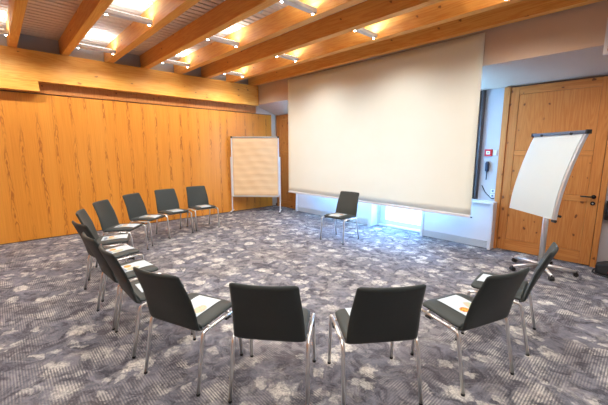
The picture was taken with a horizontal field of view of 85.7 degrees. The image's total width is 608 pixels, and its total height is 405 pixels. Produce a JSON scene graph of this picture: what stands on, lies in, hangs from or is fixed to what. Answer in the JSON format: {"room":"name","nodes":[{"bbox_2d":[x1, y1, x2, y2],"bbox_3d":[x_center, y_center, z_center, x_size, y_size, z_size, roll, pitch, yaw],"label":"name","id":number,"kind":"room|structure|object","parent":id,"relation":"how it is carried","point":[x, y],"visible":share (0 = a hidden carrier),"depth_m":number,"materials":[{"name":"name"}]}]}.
{"room":"seminar room","nodes":[
{"label":"seminar room","id":0,"kind":"room"},
{"bbox_2d":[0,34,276,243],"bbox_3d":[-3.971,-1.266,6.573,8.770,3.615,0.150,-8,12,-43],"label":"wall","id":1,"kind":"structure","parent":0,"point":[60,156],"depth_m":6.49,"materials":[{"name":"brown wood"}]},
{"bbox_2d":[0,77,38,92],"bbox_3d":[-5.812,-1.808,4.501,3.400,0.167,0.148,-8,12,-43],"label":"beam","id":2,"kind":"structure","parent":1,"relation":"attached to","point":[5,83],"depth_m":5.43,"materials":[{"name":"brown wood"}]},
{"bbox_2d":[0,83,255,112],"bbox_3d":[-4.256,-2.066,6.162,7.970,0.176,0.170,-8,12,-43],"label":"trim","id":3,"kind":"structure","parent":1,"relation":"attached to","point":[44,88],"depth_m":6.75,"materials":[{"name":"brown wood"}]},
{"bbox_2d":[0,45,258,105],"bbox_3d":[-4.207,-2.389,6.052,7.962,0.494,0.320,-8,12,-43],"label":"beam","id":4,"kind":"structure","parent":3,"relation":"on","point":[15,63],"depth_m":6.34,"materials":[{"name":"brown wood"}]},
{"bbox_2d":[0,90,274,244],"bbox_3d":[-3.974,-0.745,6.659,8.770,2.588,0.140,-8,12,-43],"label":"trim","id":5,"kind":"structure","parent":1,"relation":"attached to","point":[0,90],"depth_m":6.62,"materials":[{"name":"brown wood"}]},
{"bbox_2d":[0,0,366,66],"bbox_3d":[-0.853,-2.352,2.448,7.970,0.020,9.974,-8,12,-43],"label":"ceiling","id":6,"kind":"structure","parent":0,"point":[48,19],"depth_m":4.94,"materials":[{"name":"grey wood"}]},
{"bbox_2d":[5,0,27,47],"bbox_3d":[-1.508,-2.120,1.911,0.110,0.269,9.740,-8,12,-43],"label":"ceiling beam","id":7,"kind":"structure","parent":6,"relation":"attached to","point":[16,8],"depth_m":4.33,"materials":[{"name":"brown wood"}]},
{"bbox_2d":[58,0,113,55],"bbox_3d":[-0.998,-2.195,2.384,0.110,0.269,9.740,-8,12,-43],"label":"ceiling beam","id":8,"kind":"structure","parent":6,"relation":"attached to","point":[88,13],"depth_m":4.52,"materials":[{"name":"brown wood"}]},
{"bbox_2d":[76,43,115,54],"bbox_3d":[-3.535,-2.609,5.573,0.582,0.076,0.084,-8,12,-43],"label":"lamp","id":9,"kind":"object","parent":8,"relation":"attached to","point":[84,46],"visible":0.84,"depth_m":5.54,"materials":[{"name":"white paint"}]},
{"bbox_2d":[103,8,152,25],"bbox_3d":[-2.276,-2.399,4.248,0.582,0.076,0.084,-8,12,-43],"label":"lamp","id":10,"kind":"object","parent":8,"relation":"attached to","point":[111,12],"visible":0.85,"depth_m":4.23,"materials":[{"name":"white paint"}]},
{"bbox_2d":[104,0,200,62],"bbox_3d":[-0.484,-2.271,2.861,0.120,0.269,9.740,-8,12,-43],"label":"ceiling beam","id":11,"kind":"structure","parent":6,"relation":"attached to","point":[162,12],"depth_m":4.63,"materials":[{"name":"brown wood"}]},
{"bbox_2d":[140,0,280,68],"bbox_3d":[-0.006,-2.341,3.304,0.120,0.269,9.740,-8,12,-43],"label":"ceiling beam","id":12,"kind":"structure","parent":6,"relation":"attached to","point":[228,13],"depth_m":4.75,"materials":[{"name":"brown wood"}]},
{"bbox_2d":[174,0,365,73],"bbox_3d":[0.500,-2.415,3.774,0.120,0.269,9.740,-8,12,-43],"label":"ceiling beam","id":13,"kind":"structure","parent":6,"relation":"attached to","point":[288,18],"depth_m":4.84,"materials":[{"name":"brown wood"}]},
{"bbox_2d":[162,60,189,67],"bbox_3d":[-2.546,-2.754,6.491,0.567,0.076,0.084,-8,12,-43],"label":"lamp","id":14,"kind":"object","parent":13,"relation":"attached to","point":[187,65],"visible":0.78,"depth_m":6.49,"materials":[{"name":"white paint"}]},
{"bbox_2d":[207,36,238,46],"bbox_3d":[-1.286,-2.544,5.166,0.567,0.076,0.084,-8,12,-43],"label":"lamp","id":15,"kind":"object","parent":13,"relation":"attached to","point":[213,38],"visible":0.8,"depth_m":5.16,"materials":[{"name":"white metal"}]},
{"bbox_2d":[279,0,316,14],"bbox_3d":[-0.075,-2.343,3.891,0.567,0.076,0.084,-8,12,-43],"label":"lamp","id":16,"kind":"object","parent":13,"relation":"attached to","point":[297,4],"visible":0.93,"depth_m":3.90,"materials":[{"name":"white metal"}]},
{"bbox_2d":[201,0,444,77],"bbox_3d":[0.971,-2.484,4.210,0.120,0.269,9.740,-8,12,-43],"label":"ceiling beam","id":17,"kind":"structure","parent":6,"relation":"attached to","point":[369,12],"depth_m":4.91,"materials":[{"name":"brown wood"}]},
{"bbox_2d":[225,71,243,76],"bbox_3d":[-1.585,-2.895,7.381,0.522,0.076,0.084,-8,12,-43],"label":"lamp","id":18,"kind":"object","parent":17,"relation":"attached to","point":[231,72],"visible":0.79,"depth_m":7.38,"materials":[{"name":"white paint"}]},
{"bbox_2d":[276,54,297,61],"bbox_3d":[-0.326,-2.686,6.057,0.522,0.076,0.084,-8,12,-43],"label":"lamp","id":19,"kind":"object","parent":17,"relation":"attached to","point":[285,56],"visible":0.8,"depth_m":6.06,"materials":[{"name":"white paint"}]},
{"bbox_2d":[354,28,376,38],"bbox_3d":[0.886,-2.484,4.782,0.522,0.076,0.084,-8,12,-43],"label":"lamp","id":20,"kind":"object","parent":17,"relation":"attached to","point":[363,31],"visible":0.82,"depth_m":4.78,"materials":[{"name":"white metal"}]},
{"bbox_2d":[226,0,523,81],"bbox_3d":[1.444,-2.554,4.649,0.120,0.269,9.740,-8,12,-43],"label":"ceiling beam","id":21,"kind":"structure","parent":6,"relation":"attached to","point":[445,11],"depth_m":4.84,"materials":[{"name":"brown wood"}]},
{"bbox_2d":[248,0,603,85],"bbox_3d":[1.918,-2.623,5.089,0.120,0.269,9.740,-8,12,-43],"label":"ceiling beam","id":22,"kind":"structure","parent":6,"relation":"attached to","point":[526,9],"depth_m":4.93,"materials":[{"name":"brown wood"}]},
{"bbox_2d":[288,32,484,217],"bbox_3d":[1.084,-1.403,6.337,0.070,2.830,4.350,-8,12,-43],"label":"projection screen","id":23,"kind":"object","parent":22,"relation":"hanging from","point":[399,130],"visible":0.98,"depth_m":5.80,"materials":[{"name":"fabric"}]},
{"bbox_3d":[-1.996,-2.048,1.458,0.110,0.269,9.740,-8,12,-43],"label":"ceiling beam","id":24,"kind":"structure","parent":6,"relation":"attached to","visible":0},
{"bbox_2d":[0,29,8,35],"bbox_3d":[-4.545,-2.461,4.636,0.552,0.076,0.084,-8,12,-43],"label":"lamp","id":25,"kind":"object","parent":24,"relation":"attached to","point":[2,31],"visible":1,"depth_m":4.78,"materials":[{"name":"white metal"}]},
{"bbox_2d":[0,205,607,404],"bbox_3d":[-0.702,1.152,3.210,8.870,0.080,10.120,-8,12,-43],"label":"floor","id":26,"kind":"structure","parent":0,"point":[56,348],"depth_m":2.95,"materials":[{"name":"carpet"}]},
{"bbox_2d":[75,208,135,280],"bbox_3d":[-2.604,0.506,4.333,0.598,0.844,0.527,-4,10,-23],"label":"chair","id":27,"kind":"object","parent":26,"relation":"on","point":[83,217],"visible":0.68,"depth_m":4.24,"materials":[{"name":"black fabric"}]},
{"bbox_2d":[101,234,127,240],"bbox_3d":[-2.515,0.462,4.365,0.297,0.011,0.210,-4,10,-24],"label":"leaflet","id":28,"kind":"object","parent":27,"relation":"on","point":[121,235],"visible":1,"depth_m":4.36,"materials":[{"name":"white paper"}]},
{"bbox_2d":[72,220,143,301],"bbox_3d":[-2.236,0.597,3.760,0.527,0.844,0.598,7,11,38],"label":"chair","id":29,"kind":"object","parent":26,"relation":"on","point":[80,228],"visible":0.51,"depth_m":3.66,"materials":[{"name":"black fabric"}]},
{"bbox_2d":[106,245,133,253],"bbox_3d":[-2.165,0.547,3.826,0.210,0.011,0.297,7,11,38],"label":"leaflet","id":30,"kind":"object","parent":29,"relation":"on","point":[125,247],"visible":0.77,"depth_m":3.83,"materials":[{"name":"white paper"}]},
{"bbox_2d":[92,199,148,259],"bbox_3d":[-2.829,0.394,5.045,0.598,0.844,0.527,0,9,-2],"label":"chair","id":31,"kind":"object","parent":26,"relation":"on","point":[106,214],"visible":0.83,"depth_m":4.96,"materials":[{"name":"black fabric"}]},
{"bbox_2d":[113,224,138,227],"bbox_3d":[-2.722,0.354,5.043,0.297,0.011,0.210,0,9,-2],"label":"leaflet","id":32,"kind":"object","parent":31,"relation":"on","point":[120,225],"visible":1,"depth_m":5.04,"materials":[{"name":"white paper"}]},
{"bbox_2d":[81,232,160,329],"bbox_3d":[-1.766,0.684,3.211,0.527,0.844,0.598,9,12,44],"label":"chair","id":33,"kind":"object","parent":26,"relation":"on","point":[92,244],"visible":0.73,"depth_m":2.97,"materials":[{"name":"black fabric"}]},
{"bbox_2d":[121,260,152,271],"bbox_3d":[-1.698,0.635,3.273,0.210,0.011,0.297,8,12,41],"label":"leaflet","id":34,"kind":"object","parent":33,"relation":"on","point":[128,267],"visible":0.79,"depth_m":3.29,"materials":[{"name":"white paper"}]},
{"bbox_2d":[98,244,192,358],"bbox_3d":[-1.361,0.748,2.811,0.598,0.844,0.527,-8,12,-43],"label":"chair","id":35,"kind":"object","parent":26,"relation":"on","point":[128,287],"visible":0.6,"depth_m":2.56,"materials":[{"name":"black fabric"}]},
{"bbox_2d":[135,283,142,291],"bbox_3d":[-1.280,0.702,2.852,0.297,0.011,0.210,-8,12,-40],"label":"leaflet","id":36,"kind":"object","parent":35,"relation":"on","point":[137,285],"visible":0.09,"depth_m":2.77,"materials":[{"name":"white paper"}]},
{"bbox_2d":[122,193,170,245],"bbox_3d":[-2.798,0.275,5.793,0.598,0.844,0.527,2,9,12],"label":"chair","id":37,"kind":"object","parent":26,"relation":"on","point":[135,206],"visible":0.89,"depth_m":5.75,"materials":[{"name":"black fabric"}]},
{"bbox_2d":[139,215,160,217],"bbox_3d":[-2.701,0.243,5.757,0.297,0.014,0.210,1,9,6],"label":"leaflet","id":38,"kind":"object","parent":37,"relation":"on","point":[153,216],"visible":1,"depth_m":5.75,"materials":[{"name":"white paper"}]},
{"bbox_2d":[154,188,193,237],"bbox_3d":[-2.565,0.180,6.394,0.598,0.844,0.527,8,12,40],"label":"chair","id":39,"kind":"object","parent":26,"relation":"on","point":[166,199],"visible":0.89,"depth_m":6.43,"materials":[{"name":"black fabric"}]},
{"bbox_2d":[166,209,183,211],"bbox_3d":[-2.491,0.151,6.327,0.297,0.011,0.210,8,12,42],"label":"leaflet","id":40,"kind":"object","parent":39,"relation":"on","point":[172,210],"visible":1,"depth_m":6.30,"materials":[{"name":"white paper"}]},
{"bbox_2d":[133,267,242,396],"bbox_3d":[-0.840,0.815,2.384,0.527,0.844,0.598,4,10,26],"label":"chair","id":41,"kind":"object","parent":26,"relation":"on","point":[167,299],"visible":0.88,"depth_m":2.17,"materials":[{"name":"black fabric"}]},
{"bbox_2d":[191,295,219,316],"bbox_3d":[-0.796,0.768,2.435,0.210,0.011,0.297,4,10,24],"label":"leaflet","id":42,"kind":"object","parent":41,"relation":"on","point":[200,303],"visible":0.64,"depth_m":2.47,"materials":[{"name":"white paper"}]},
{"bbox_2d":[186,186,219,230],"bbox_3d":[-2.161,0.098,6.909,0.527,0.844,0.598,-8,12,-40],"label":"chair","id":43,"kind":"object","parent":26,"relation":"on","point":[196,195],"visible":0.92,"depth_m":6.96,"materials":[{"name":"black fabric"}]},
{"bbox_2d":[230,136,281,213],"bbox_3d":[-1.242,-0.704,8.423,1.280,1.955,0.400,0,9,1],"label":"board","id":44,"kind":"object","parent":26,"relation":"on","point":[254,160],"visible":1,"depth_m":8.37,"materials":[{"name":"white paper"}]},
{"bbox_2d":[228,282,315,404],"bbox_3d":[-0.202,0.844,2.203,0.527,0.844,0.598,1,9,7],"label":"chair","id":45,"kind":"object","parent":26,"relation":"on","point":[272,313],"visible":1,"depth_m":1.98,"materials":[{"name":"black fabric"}]},
{"bbox_2d":[295,193,377,225],"bbox_3d":[0.674,-0.024,7.901,0.263,0.775,2.420,-8,12,-43],"label":"radiator cover","id":46,"kind":"object","parent":26,"relation":"on","point":[366,213],"visible":0.43,"depth_m":7.92,"materials":[{"name":"white metal"}]},
{"bbox_2d":[297,207,367,224],"bbox_3d":[0.630,0.301,7.911,0.028,0.110,2.330,-8,12,-43],"label":"vent grille","id":47,"kind":"object","parent":46,"relation":"attached to","point":[363,220],"depth_m":8.08,"materials":[{"name":"grey metal"}]},
{"bbox_2d":[320,191,358,244],"bbox_3d":[0.681,0.248,5.965,0.527,0.844,0.598,8,12,41],"label":"chair","id":48,"kind":"object","parent":26,"relation":"on","point":[347,203],"visible":0.94,"depth_m":6.01,"materials":[{"name":"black fabric"}]},
{"bbox_2d":[329,213,346,216],"bbox_3d":[0.609,0.220,5.895,0.210,0.011,0.297,7,11,38],"label":"leaflet","id":49,"kind":"object","parent":48,"relation":"on","point":[335,214],"visible":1,"depth_m":5.89,"materials":[{"name":"white paper"}]},
{"bbox_2d":[328,284,425,404],"bbox_3d":[0.471,0.847,2.183,0.527,0.844,0.598,-1,9,-7],"label":"chair","id":50,"kind":"object","parent":26,"relation":"on","point":[390,314],"visible":0.98,"depth_m":1.97,"materials":[{"name":"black fabric"}]},
{"bbox_2d":[420,199,496,249],"bbox_3d":[2.684,0.311,5.788,0.263,0.775,1.210,-8,12,-43],"label":"radiator cover","id":51,"kind":"object","parent":26,"relation":"on","point":[478,230],"visible":0.65,"depth_m":5.59,"materials":[{"name":"white paint"}]},
{"bbox_2d":[423,230,486,247],"bbox_3d":[2.639,0.636,5.798,0.028,0.110,1.120,-8,12,-43],"label":"vent grille","id":52,"kind":"object","parent":51,"relation":"attached to","point":[474,241],"depth_m":5.74,"materials":[{"name":"grey metal"}]},
{"bbox_2d":[410,267,529,396],"bbox_3d":[1.200,0.816,2.381,0.527,0.844,0.598,-4,10,-24],"label":"chair","id":53,"kind":"object","parent":26,"relation":"on","point":[493,302],"visible":0.94,"depth_m":2.17,"materials":[{"name":"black fabric"}]},
{"bbox_2d":[438,295,470,314],"bbox_3d":[1.183,0.767,2.440,0.210,0.011,0.297,-4,10,-26],"label":"leaflet","id":54,"kind":"object","parent":53,"relation":"on","point":[460,304],"visible":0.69,"depth_m":2.47,"materials":[{"name":"white paper"}]},
{"bbox_2d":[461,242,558,355],"bbox_3d":[1.780,0.743,2.842,0.598,0.844,0.527,7,12,39],"label":"chair","id":55,"kind":"object","parent":26,"relation":"on","point":[525,289],"visible":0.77,"depth_m":2.62,"materials":[{"name":"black fabric"}]},
{"bbox_2d":[477,274,491,281],"bbox_3d":[1.714,0.696,2.890,0.297,0.011,0.210,8,12,42],"label":"leaflet","id":56,"kind":"object","parent":55,"relation":"on","point":[483,277],"visible":0.19,"depth_m":2.97,"materials":[{"name":"white paper"}]},
{"bbox_2d":[509,129,591,280],"bbox_3d":[3.144,0.044,4.131,0.770,1.820,1.100,0,9,0],"label":"flip chart","id":57,"kind":"object","parent":26,"relation":"on","point":[549,161],"visible":0.97,"depth_m":3.92,"materials":[{"name":"white paint"}]},
{"bbox_2d":[591,261,607,277],"bbox_3d":[4.012,0.869,4.208,0.321,0.166,0.468,-8,12,-43],"label":"shoulder bag","id":58,"kind":"object","parent":26,"relation":"on","point":[601,268],"visible":1,"depth_m":4.27,"materials":[{"name":"black fabric"}]},
{"bbox_2d":[377,88,607,262],"bbox_3d":[2.597,-1.165,5.979,0.180,3.630,10.020,-8,12,-43],"label":"wall","id":59,"kind":"structure","parent":0,"point":[494,98],"depth_m":5.34,"materials":[{"name":"white paint"}]},
{"bbox_2d":[276,114,295,208],"bbox_3d":[-0.423,-1.117,9.060,0.063,2.572,0.980,-8,12,-43],"label":"door","id":60,"kind":"structure","parent":59,"relation":"in","point":[288,199],"depth_m":9.17,"materials":[{"name":"brown wood"}]},
{"bbox_2d":[377,206,420,232],"bbox_3d":[2.032,-0.692,6.670,0.190,2.520,1.060,-8,12,-43],"label":"window","id":61,"kind":"structure","parent":59,"relation":"in","point":[384,221],"depth_m":6.95,"materials":[{"name":"white paint"}]},
{"bbox_2d":[257,0,607,115],"bbox_3d":[2.276,-2.340,5.488,0.700,0.955,9.720,-8,12,-43],"label":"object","id":62,"kind":"structure","parent":59,"relation":"attached to","point":[568,44],"depth_m":4.34,"materials":[{"name":"beige paint"}]},
{"bbox_2d":[472,90,486,198],"bbox_3d":[2.809,-0.955,5.547,0.050,1.770,0.360,-8,12,-43],"label":"curtain","id":63,"kind":"object","parent":59,"relation":"hanging from","point":[482,104],"visible":0.21,"depth_m":5.44,"materials":[{"name":"grey fabric"}]},
{"bbox_2d":[485,162,489,179],"bbox_3d":[3.029,-0.527,5.436,0.068,0.300,0.068,-8,12,-43],"label":"brush","id":64,"kind":"object","parent":59,"relation":"hanging from","point":[487,164],"visible":1,"depth_m":5.41,"materials":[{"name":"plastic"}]},
{"bbox_2d":[484,149,492,155],"bbox_3d":[3.033,-0.819,5.393,0.048,0.110,0.110,-8,12,-43],"label":"fire alarm","id":65,"kind":"object","parent":59,"relation":"attached to","point":[488,152],"visible":1,"depth_m":5.37,"materials":[{"name":"red plastic"}]},
{"bbox_2d":[493,76,607,267],"bbox_3d":[3.576,-0.442,4.816,0.116,2.566,1.330,-8,12,-43],"label":"door","id":66,"kind":"structure","parent":59,"relation":"in","point":[577,104],"depth_m":4.70,"materials":[{"name":"brown wood"}]},
{"bbox_2d":[513,75,607,86],"bbox_3d":[3.621,-1.717,4.643,0.014,0.008,1.320,-8,12,-43],"label":"trim","id":67,"kind":"structure","parent":59,"relation":"attached to","point":[603,75],"depth_m":4.61,"materials":[{"name":"brown"}]},
{"bbox_2d":[603,18,607,54],"bbox_3d":[3.632,-1.870,3.560,0.029,0.410,0.540,-8,12,-43],"label":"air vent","id":68,"kind":"object","parent":59,"relation":"attached to","point":[605,52],"visible":1,"depth_m":3.74,"materials":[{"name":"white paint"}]},
{"bbox_2d":[604,200,607,219],"bbox_3d":[4.121,0.119,4.312,0.124,0.265,0.240,-8,12,-43],"label":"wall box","id":69,"kind":"object","parent":59,"relation":"attached to","point":[606,208],"visible":1,"depth_m":4.38,"materials":[{"name":"black plastic"}]},
{"label":"outside","id":70,"kind":"structure","parent":0,"visible":0},
{"bbox_2d":[387,207,421,224],"bbox_3d":[4.565,0.463,8.581,5.840,0.200,12.000,-8,12,-43],"label":"terrace","id":71,"kind":"object","parent":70,"point":[398,214],"depth_m":8.69,"materials":[{"name":"white"}]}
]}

